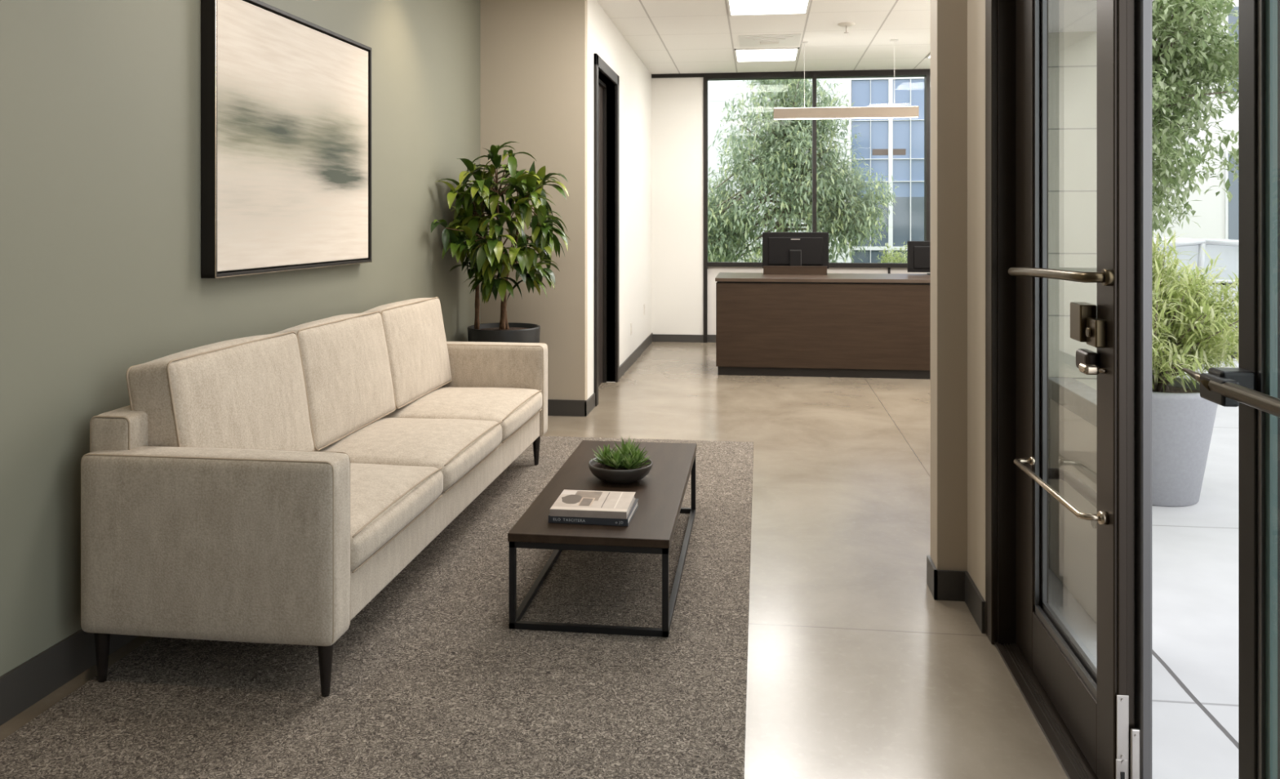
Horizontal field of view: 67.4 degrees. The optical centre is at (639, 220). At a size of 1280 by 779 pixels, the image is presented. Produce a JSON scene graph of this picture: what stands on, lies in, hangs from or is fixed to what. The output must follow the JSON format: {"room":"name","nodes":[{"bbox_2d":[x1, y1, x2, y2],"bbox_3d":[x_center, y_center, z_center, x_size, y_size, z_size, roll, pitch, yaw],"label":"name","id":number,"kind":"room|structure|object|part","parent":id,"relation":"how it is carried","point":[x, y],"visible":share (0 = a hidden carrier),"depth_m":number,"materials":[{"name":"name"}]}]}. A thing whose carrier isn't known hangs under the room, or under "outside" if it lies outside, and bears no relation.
{"room":"office reception lobby","nodes":[
{"label":"office reception lobby","id":0,"kind":"room"},
{"bbox_2d":[0,0,479,675],"bbox_3d":[-1.962,-0.145,2.563,0.370,3.190,9.600,0,0,7],"label":"wall","id":1,"kind":"structure","parent":0,"point":[100,278],"depth_m":3.29,"materials":[{"name":"green paint"}]},
{"bbox_2d":[0,628,137,725],"bbox_3d":[-1.878,1.383,2.502,0.012,0.135,9.502,0,0,8],"label":"baseboard","id":2,"kind":"structure","parent":1,"relation":"attached to","point":[33,679],"depth_m":2.93,"materials":[{"name":"grey"}]},
{"bbox_2d":[200,0,372,278],"bbox_3d":[-1.569,-0.348,4.433,0.062,1.147,1.440,0,0,8],"label":"framed painting","id":3,"kind":"object","parent":1,"relation":"attached to","point":[286,98],"visible":1,"depth_m":4.21,"materials":[{"name":"black"}]},
{"bbox_2d":[480,0,587,399],"bbox_3d":[-0.904,-0.145,7.218,1.015,3.190,0.100,0,0,7],"label":"wall","id":4,"kind":"structure","parent":0,"point":[534,53],"depth_m":7.14,"materials":[{"name":"beige paint"}]},
{"bbox_2d":[547,399,586,416],"bbox_3d":[-0.797,1.391,7.148,0.809,0.118,0.012,0,0,7],"label":"baseboard","id":5,"kind":"structure","parent":4,"relation":"attached to","point":[555,406],"depth_m":7.11,"materials":[{"name":"grey"}]},
{"bbox_2d":[0,342,1068,778],"bbox_3d":[0.499,1.510,4.473,5.080,0.120,14.200,0,0,7],"label":"floor","id":6,"kind":"structure","parent":0,"point":[855,669],"depth_m":3.73,"materials":[{"name":"concrete"}]},
{"bbox_2d":[0,435,753,778],"bbox_3d":[-0.628,1.444,3.545,2.044,0.011,5.680,0,0,7],"label":"area rug","id":7,"kind":"object","parent":6,"relation":"on","point":[430,678],"visible":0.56,"depth_m":2.98,"materials":[{"name":"grey carpet"}]},
{"bbox_2d":[80,297,547,696],"bbox_3d":[-1.141,0.940,4.363,0.856,0.998,2.951,0,0,7],"label":"sofa","id":8,"kind":"object","parent":7,"relation":"on","point":[261,488],"visible":1,"depth_m":3.10,"materials":[{"name":"beige fabric"}]},
{"bbox_3d":[-1.681,1.353,3.002,0.048,0.172,0.048,0,0,7],"label":"leg","id":9,"kind":"part","parent":8,"relation":"part of","materials":[{"name":"black paint"}]},
{"bbox_3d":[-1.490,0.943,4.416,0.150,0.667,2.843,0,0,7],"label":"frame","id":10,"kind":"part","parent":8,"relation":"part of","materials":[{"name":"beige fabric"}]},
{"bbox_3d":[-1.315,0.999,2.976,0.829,0.565,0.156,0,0,7],"label":"armrest","id":11,"kind":"part","parent":8,"relation":"part of","materials":[{"name":"beige fabric"}]},
{"bbox_2d":[128,332,313,450],"bbox_3d":[-1.500,0.713,3.521,0.254,0.543,0.875,0,0,7],"label":"cushion","id":12,"kind":"object","parent":8,"relation":"on","point":[253,392],"depth_m":3.36,"materials":[{"name":"beige fabric"}]},
{"bbox_3d":[-0.953,1.353,2.911,0.048,0.172,0.048,0,0,7],"label":"leg","id":13,"kind":"part","parent":8,"relation":"part of","materials":[{"name":"black paint"}]},
{"bbox_2d":[273,311,395,450],"bbox_3d":[-1.390,0.716,4.394,0.254,0.546,0.885,0,0,7],"label":"cushion","id":14,"kind":"object","parent":8,"relation":"on","point":[348,372],"depth_m":4.27,"materials":[{"name":"beige fabric"}]},
{"bbox_2d":[350,462,443,570],"bbox_3d":[-1.190,1.051,3.477,0.731,0.205,0.879,0,0,7],"label":"seat cushion","id":15,"kind":"object","parent":8,"relation":"on","point":[389,504],"depth_m":3.43,"materials":[{"name":"beige fabric"}]},
{"bbox_2d":[363,297,451,408],"bbox_3d":[-1.280,0.715,5.272,0.252,0.544,0.885,0,0,7],"label":"cushion","id":16,"kind":"object","parent":8,"relation":"on","point":[420,354],"depth_m":5.14,"materials":[{"name":"beige fabric"}]},
{"bbox_2d":[315,417,502,492],"bbox_3d":[-1.080,1.050,4.355,0.734,0.205,0.879,0,0,7],"label":"seat cushion","id":17,"kind":"object","parent":8,"relation":"on","point":[464,448],"depth_m":4.19,"materials":[{"name":"beige fabric"}]},
{"bbox_3d":[-1.136,1.192,4.362,0.773,0.155,2.675,0,0,7],"label":"frame","id":18,"kind":"part","parent":8,"relation":"part of","materials":[{"name":"beige fabric"}]},
{"bbox_2d":[382,386,542,441],"bbox_3d":[-0.971,1.050,5.233,0.732,0.205,0.879,0,0,7],"label":"seat cushion","id":19,"kind":"object","parent":8,"relation":"on","point":[518,410],"depth_m":5.06,"materials":[{"name":"beige fabric"}]},
{"bbox_3d":[-0.968,1.006,5.749,0.829,0.549,0.156,0,0,7],"label":"armrest","id":20,"kind":"part","parent":8,"relation":"part of","materials":[{"name":"beige fabric"}]},
{"bbox_3d":[-0.610,1.353,5.654,0.048,0.172,0.048,0,0,7],"label":"leg","id":21,"kind":"part","parent":8,"relation":"part of","materials":[{"name":"black paint"}]},
{"bbox_2d":[507,440,696,636],"bbox_3d":[-0.093,1.270,4.058,0.572,0.338,1.440,0,0,7],"label":"coffee table","id":22,"kind":"object","parent":7,"relation":"on","point":[660,493],"visible":0.87,"depth_m":3.56,"materials":[{"name":"brown wood"}]},
{"bbox_3d":[-0.450,1.285,3.392,0.022,0.308,0.022,0,0,7],"label":"leg","id":23,"kind":"part","parent":22,"relation":"part of","materials":[{"name":"black metal"}]},
{"bbox_2d":[548,498,638,526],"bbox_3d":[-0.170,1.087,3.601,0.294,0.026,0.257,0,0,9],"label":"book","id":24,"kind":"object","parent":22,"relation":"on","point":[560,519],"visible":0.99,"depth_m":3.48,"materials":[{"name":"grey paper"}]},
{"bbox_2d":[550,488,635,519],"bbox_3d":[-0.172,1.061,3.595,0.281,0.026,0.252,0,0,7],"label":"book","id":25,"kind":"object","parent":24,"relation":"on","point":[571,503],"visible":1,"depth_m":3.54,"materials":[{"name":"white paper"}]},
{"bbox_3d":[-0.093,1.142,4.058,0.564,0.022,1.432,0,0,7],"label":"rail","id":26,"kind":"part","parent":22,"relation":"part of","materials":[{"name":"brown wood"}]},
{"bbox_3d":[-0.093,1.428,4.058,0.564,0.022,1.432,0,0,7],"label":"floor rail","id":27,"kind":"part","parent":22,"relation":"part of","materials":[{"name":"black metal"}]},
{"bbox_2d":[587,435,653,484],"bbox_3d":[-0.083,1.011,4.077,0.275,0.180,0.275,0,0,7],"label":"potted plant","id":28,"kind":"object","parent":22,"relation":"on","point":[627,465],"visible":1,"depth_m":4.02,"materials":[{"name":"plant"}]},
{"bbox_3d":[0.088,1.285,3.325,0.022,0.308,0.022,0,0,7],"label":"leg","id":29,"kind":"part","parent":22,"relation":"part of","materials":[{"name":"black metal"}]},
{"bbox_3d":[0.263,1.285,4.724,0.022,0.308,0.022,0,0,7],"label":"leg","id":30,"kind":"part","parent":22,"relation":"part of","materials":[{"name":"black metal"}]},
{"bbox_2d":[431,141,570,342],"bbox_3d":[-0.868,0.461,6.423,0.858,1.979,1.044,0,0,7],"label":"potted plant","id":31,"kind":"object","parent":6,"relation":"on","point":[468,232],"visible":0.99,"depth_m":6.33,"materials":[{"name":"green plant"}]},
{"bbox_3d":[-0.950,1.096,6.710,0.504,0.708,0.504,0,0,7],"label":"pot","id":32,"kind":"part","parent":31,"relation":"part of","materials":[{"name":"black ceramic"}]},
{"bbox_2d":[715,272,930,378],"bbox_3d":[2.097,0.995,9.264,2.696,0.911,0.935,0,0,7],"label":"reception desk","id":33,"kind":"object","parent":6,"relation":"on","point":[830,325],"visible":0.6,"depth_m":8.87,"materials":[{"name":"brown wood"}]},
{"bbox_2d":[762,231,828,268],"bbox_3d":[1.558,0.330,9.621,0.658,0.418,0.200,0,0,7],"label":"computer monitor","id":34,"kind":"object","parent":33,"relation":"on","point":[779,248],"visible":0.77,"depth_m":9.62,"materials":[{"name":"black plastic"}]},
{"bbox_2d":[763,266,827,275],"bbox_3d":[1.536,0.496,9.511,0.628,0.084,0.063,0,0,7],"label":"desk organizer","id":35,"kind":"object","parent":33,"relation":"on","point":[797,270],"visible":1,"depth_m":9.48,"materials":[{"name":"brown wood"}]},
{"bbox_2d":[715,272,930,283],"bbox_3d":[2.097,0.555,9.264,2.696,0.033,0.935,0,0,7],"label":"countertop","id":36,"kind":"structure","parent":33,"relation":"on","point":[722,277],"depth_m":8.96,"materials":[{"name":"grey stone"}]},
{"bbox_2d":[907,240,930,275],"bbox_3d":[2.972,0.372,9.444,0.658,0.332,0.200,0,0,7],"label":"computer monitor","id":37,"kind":"object","parent":33,"relation":"on","point":[918,251],"visible":0.25,"depth_m":9.47,"materials":[{"name":"black plastic"}]},
{"bbox_2d":[587,0,651,398],"bbox_3d":[-0.202,-0.145,9.347,0.150,3.190,4.300,0,0,7],"label":"wall","id":38,"kind":"structure","parent":0,"point":[605,39],"depth_m":9.20,"materials":[{"name":"white paint"}]},
{"bbox_2d":[593,53,618,406],"bbox_3d":[-0.348,0.075,8.091,0.172,2.750,1.210,0,0,7],"label":"door","id":39,"kind":"structure","parent":38,"relation":"in","point":[601,308],"depth_m":8.57,"materials":[{"name":"black"}]},
{"bbox_3d":[-0.414,0.117,8.099,0.040,2.647,1.024,0,0,7],"label":"panel","id":40,"kind":"part","parent":39,"relation":"part of","materials":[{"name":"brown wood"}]},
{"bbox_2d":[584,333,652,416],"bbox_3d":[-0.129,1.397,9.282,0.012,0.105,4.412,0,0,7],"label":"baseboard","id":41,"kind":"structure","parent":38,"relation":"attached to","point":[623,368],"depth_m":9.34,"materials":[{"name":"grey"}]},
{"bbox_2d":[587,457,653,484],"bbox_3d":[-0.083,1.064,4.077,0.275,0.074,0.275,0,0,7],"label":"bowl","id":42,"kind":"object","parent":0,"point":[618,472],"depth_m":4.00,"materials":[{"name":"ceramic"}]},
{"bbox_2d":[596,0,930,74],"bbox_3d":[0.499,-1.800,4.473,5.080,0.120,14.200,0,0,7],"label":"ceiling","id":43,"kind":"structure","parent":0,"point":[668,37],"depth_m":8.89,"materials":[{"name":"tile"}]},
{"bbox_2d":[733,47,799,62],"bbox_3d":[1.330,-1.736,10.093,0.655,0.016,0.760,0,0,7],"label":"recessed light","id":44,"kind":"object","parent":43,"relation":"in","point":[754,55],"visible":1,"depth_m":10.07,"materials":[{"name":"white plastic"}]},
{"bbox_2d":[726,0,810,16],"bbox_3d":[1.032,-1.736,7.712,0.655,0.016,0.760,0,0,7],"label":"recessed light","id":45,"kind":"object","parent":43,"relation":"in","point":[735,7],"visible":1,"depth_m":7.83,"materials":[{"name":"white plastic"}]},
{"bbox_2d":[738,34,800,47],"bbox_3d":[1.253,-1.725,9.296,0.580,0.030,0.580,0,0,7],"label":"ceiling vent","id":46,"kind":"object","parent":43,"relation":"in","point":[775,40],"visible":1,"depth_m":9.22,"materials":[{"name":"white metal"}]},
{"bbox_2d":[773,39,919,119],"bbox_3d":[1.994,-1.363,9.325,1.381,0.754,0.060,0,0,7],"label":"pendant light","id":47,"kind":"object","parent":43,"relation":"hanging from","point":[895,112],"visible":1,"depth_m":9.29,"materials":[{"name":"beige metal"}]},
{"bbox_2d":[837,22,855,33],"bbox_3d":[1.831,-1.699,8.519,0.156,0.082,0.156,0,0,7],"label":"sprinkler","id":48,"kind":"object","parent":43,"relation":"attached to","point":[846,24],"visible":1,"depth_m":8.49,"materials":[{"name":"beige metal"}]},
{"bbox_2d":[651,77,930,334],"bbox_3d":[1.945,-0.145,11.346,3.915,3.190,0.200,0,0,7],"label":"wall","id":49,"kind":"structure","parent":0,"point":[677,103],"depth_m":11.43,"materials":[{"name":"white paint"}]},
{"bbox_2d":[651,73,703,78],"bbox_3d":[0.445,-1.718,11.423,0.620,0.045,0.020,0,0,7],"label":"trim","id":50,"kind":"structure","parent":49,"relation":"attached to","point":[676,75],"depth_m":11.41,"materials":[{"name":"black"}]},
{"bbox_2d":[652,333,715,342],"bbox_3d":[1.968,1.405,11.252,3.685,0.090,0.042,0,0,7],"label":"baseboard","id":51,"kind":"structure","parent":49,"relation":"attached to","point":[655,337],"depth_m":11.42,"materials":[{"name":"grey"}]},
{"bbox_2d":[703,69,930,342],"bbox_3d":[2.281,-0.145,11.254,3.065,3.190,0.140,0,0,7],"label":"window","id":52,"kind":"structure","parent":49,"relation":"in","point":[814,75],"depth_m":11.21,"materials":[{"name":"black metal"}]},
{"bbox_2d":[930,0,967,570],"bbox_3d":[1.285,-0.145,3.735,0.277,3.190,0.150,0,0,7],"label":"wall partition","id":53,"kind":"structure","parent":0,"point":[948,18],"depth_m":3.67,"materials":[{"name":"beige paint"}]},
{"bbox_2d":[967,0,985,600],"bbox_3d":[1.347,-0.145,3.784,0.165,3.190,0.856,0,0,7],"label":"wall","id":54,"kind":"structure","parent":0,"point":[975,8],"depth_m":3.52,"materials":[{"name":"beige paint"}]},
{"bbox_2d":[926,555,985,633],"bbox_3d":[1.179,1.394,3.604,0.124,0.112,0.456,0,0,7],"label":"baseboard","id":55,"kind":"structure","parent":54,"relation":"attached to","point":[943,584],"depth_m":3.66,"materials":[{"name":"grey"}]},
{"bbox_2d":[985,0,1016,644],"bbox_3d":[0.925,-0.145,0.410,0.165,3.190,5.944,0,0,7],"label":"trim","id":56,"kind":"structure","parent":54,"relation":"attached to","point":[1000,15],"depth_m":3.27,"materials":[{"name":"brown metal"}]},
{"bbox_2d":[994,641,1098,778],"bbox_3d":[1.122,1.444,1.938,0.155,0.013,2.685,0,0,7],"label":"threshold","id":57,"kind":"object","parent":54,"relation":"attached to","point":[1074,763],"depth_m":2.79,"materials":[{"name":"brown metal"}]},
{"bbox_2d":[1008,0,1151,778],"bbox_3d":[1.247,0.236,2.791,0.252,2.392,0.928,0,0,12],"label":"door","id":58,"kind":"structure","parent":54,"relation":"in","point":[1106,708],"depth_m":2.40,"materials":[{"name":"brown metal"}]},
{"bbox_3d":[1.174,0.753,2.723,0.067,0.035,0.662,0,0,7],"label":"push rail","id":59,"kind":"part","parent":58,"relation":"part of","materials":[{"name":"silver metal"}]},
{"bbox_3d":[1.198,0.751,2.718,0.019,0.047,0.674,0,0,7],"label":"push rail mount","id":60,"kind":"part","parent":58,"relation":"part of","materials":[{"name":"silver metal"}]},
{"bbox_3d":[1.328,0.830,2.891,0.098,0.036,0.546,0,0,7],"label":"outside pull","id":61,"kind":"part","parent":58,"relation":"part of","materials":[{"name":"brown metal"}]},
{"bbox_3d":[1.177,1.279,2.342,0.030,0.242,0.004,0,0,7],"label":"edge plate","id":62,"kind":"part","parent":58,"relation":"part of","materials":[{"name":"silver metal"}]},
{"bbox_3d":[1.204,1.323,2.333,0.022,0.175,0.008,0,0,7],"label":"hinge plate","id":63,"kind":"part","parent":58,"relation":"part of","materials":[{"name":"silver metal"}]},
{"bbox_2d":[1048,0,1155,32],"bbox_3d":[1.643,-0.818,3.675,0.450,0.065,0.700,0,0,7],"label":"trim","id":64,"kind":"structure","parent":54,"relation":"attached to","point":[1064,15],"depth_m":3.69,"materials":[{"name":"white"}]},
{"bbox_2d":[1182,0,1279,778],"bbox_3d":[1.004,0.236,1.212,0.128,2.392,1.205,0,0,7],"label":"door","id":65,"kind":"structure","parent":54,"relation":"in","point":[1253,386],"depth_m":1.67,"materials":[{"name":"black metal"}]},
{"bbox_2d":[1048,31,1097,550],"bbox_3d":[1.775,-0.250,4.043,0.620,3.400,0.065,0,0,7],"label":"wall","id":66,"kind":"structure","parent":0,"point":[1072,55],"depth_m":4.01,"materials":[{"name":"paint"}]},
{"bbox_2d":[1048,550,1049,568],"bbox_3d":[1.775,1.415,4.003,0.630,0.070,0.015,0,0,7],"label":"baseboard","id":67,"kind":"structure","parent":66,"relation":"attached to","point":[1048,550],"depth_m":4.00,"materials":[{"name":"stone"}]},
{"bbox_2d":[1151,377,1217,506],"bbox_3d":[2.711,1.159,5.083,0.624,0.592,0.624,0,0,7],"label":"pot","id":68,"kind":"object","parent":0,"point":[1183,421],"depth_m":4.84,"materials":[{"name":"grey concrete"}]},
{"bbox_2d":[1151,236,1238,346],"bbox_3d":[6.864,0.963,11.779,4.560,1.495,1.982,0,0,7],"label":"wall","id":69,"kind":"structure","parent":0,"point":[1228,249],"depth_m":11.19,"materials":[{"name":"white paint"}]},
{"bbox_3d":[6.462,0.728,10.978,2.600,0.025,0.020,0,0,7],"label":"belt trim","id":70,"kind":"part","parent":69,"relation":"part of","materials":[{"name":"plastic"}]},
{"label":"outside","id":71,"kind":"structure","parent":0,"visible":0},
{"bbox_3d":[13.126,1.660,24.385,60.000,0.180,28.350,0,0,7],"label":"lawn","id":72,"kind":"structure","parent":71,"visible":0},
{"bbox_2d":[742,243,762,262],"bbox_3d":[2.493,0.973,19.341,0.942,1.201,0.959,0,0,-8],"label":"bush","id":73,"kind":"object","parent":72,"relation":"on","point":[759,251],"visible":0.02,"depth_m":19.35,"materials":[{"name":"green plant"}]},
{"bbox_2d":[707,79,898,262],"bbox_3d":[2.512,-0.710,16.665,3.438,4.574,3.316,0,0,-38],"label":"tree","id":74,"kind":"object","parent":72,"relation":"on","point":[788,169],"visible":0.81,"depth_m":16.34,"materials":[{"name":"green plant"}]},
{"bbox_2d":[707,76,930,262],"bbox_3d":[2.852,-3.490,26.850,17.000,10.120,6.008,0,0,7],"label":"office building","id":75,"kind":"structure","parent":72,"relation":"on","point":[894,147],"depth_m":23.62,"materials":[{"name":"white"}]},
{"bbox_2d":[875,240,907,262],"bbox_3d":[5.084,0.993,19.018,0.928,1.162,0.932,0,0,-32],"label":"bush","id":76,"kind":"object","parent":72,"relation":"on","point":[888,256],"visible":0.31,"depth_m":18.95,"materials":[{"name":"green plant"}]},
{"bbox_2d":[1151,0,1238,239],"bbox_3d":[25.051,-5.450,27.072,25.000,14.200,8.060,0,0,7],"label":"building","id":77,"kind":"structure","parent":72,"relation":"on","point":[1217,218],"depth_m":24.38,"materials":[{"name":"white"}]},
{"bbox_3d":[15.077,-4.300,24.272,0.380,2.180,0.030,0,0,7],"label":"pane","id":78,"kind":"part","parent":77,"relation":"part of","materials":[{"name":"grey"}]},
{"bbox_3d":[15.077,-0.600,24.272,0.380,2.180,0.030,0,0,7],"label":"pane","id":79,"kind":"part","parent":77,"relation":"part of","materials":[{"name":"grey"}]},
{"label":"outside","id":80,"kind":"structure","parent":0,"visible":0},
{"bbox_2d":[1048,360,1238,778],"bbox_3d":[4.726,1.522,1.727,7.050,0.135,16.600,0,0,7],"label":"paving","id":81,"kind":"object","parent":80,"point":[1195,546],"depth_m":3.47,"materials":[{"name":"concrete"}]},
{"bbox_2d":[1048,377,1097,623],"bbox_3d":[1.702,1.052,3.639,0.105,0.795,0.725,0,0,7],"label":"wall","id":82,"kind":"structure","parent":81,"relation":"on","point":[1073,403],"depth_m":3.70,"materials":[{"name":"white paint"}]},
{"bbox_2d":[1151,229,1238,506],"bbox_3d":[2.842,0.748,5.080,1.180,1.414,1.282,0,0,7],"label":"potted shrub","id":83,"kind":"object","parent":81,"relation":"on","point":[1188,330],"visible":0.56,"depth_m":4.83,"materials":[{"name":"green plant"}]},
{"bbox_2d":[1151,0,1238,243],"bbox_3d":[4.741,-1.067,9.100,2.298,5.060,2.417,0,0,-30],"label":"tree","id":84,"kind":"object","parent":81,"relation":"on","point":[1173,77],"visible":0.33,"depth_m":8.57,"materials":[{"name":"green plant"}]}
]}

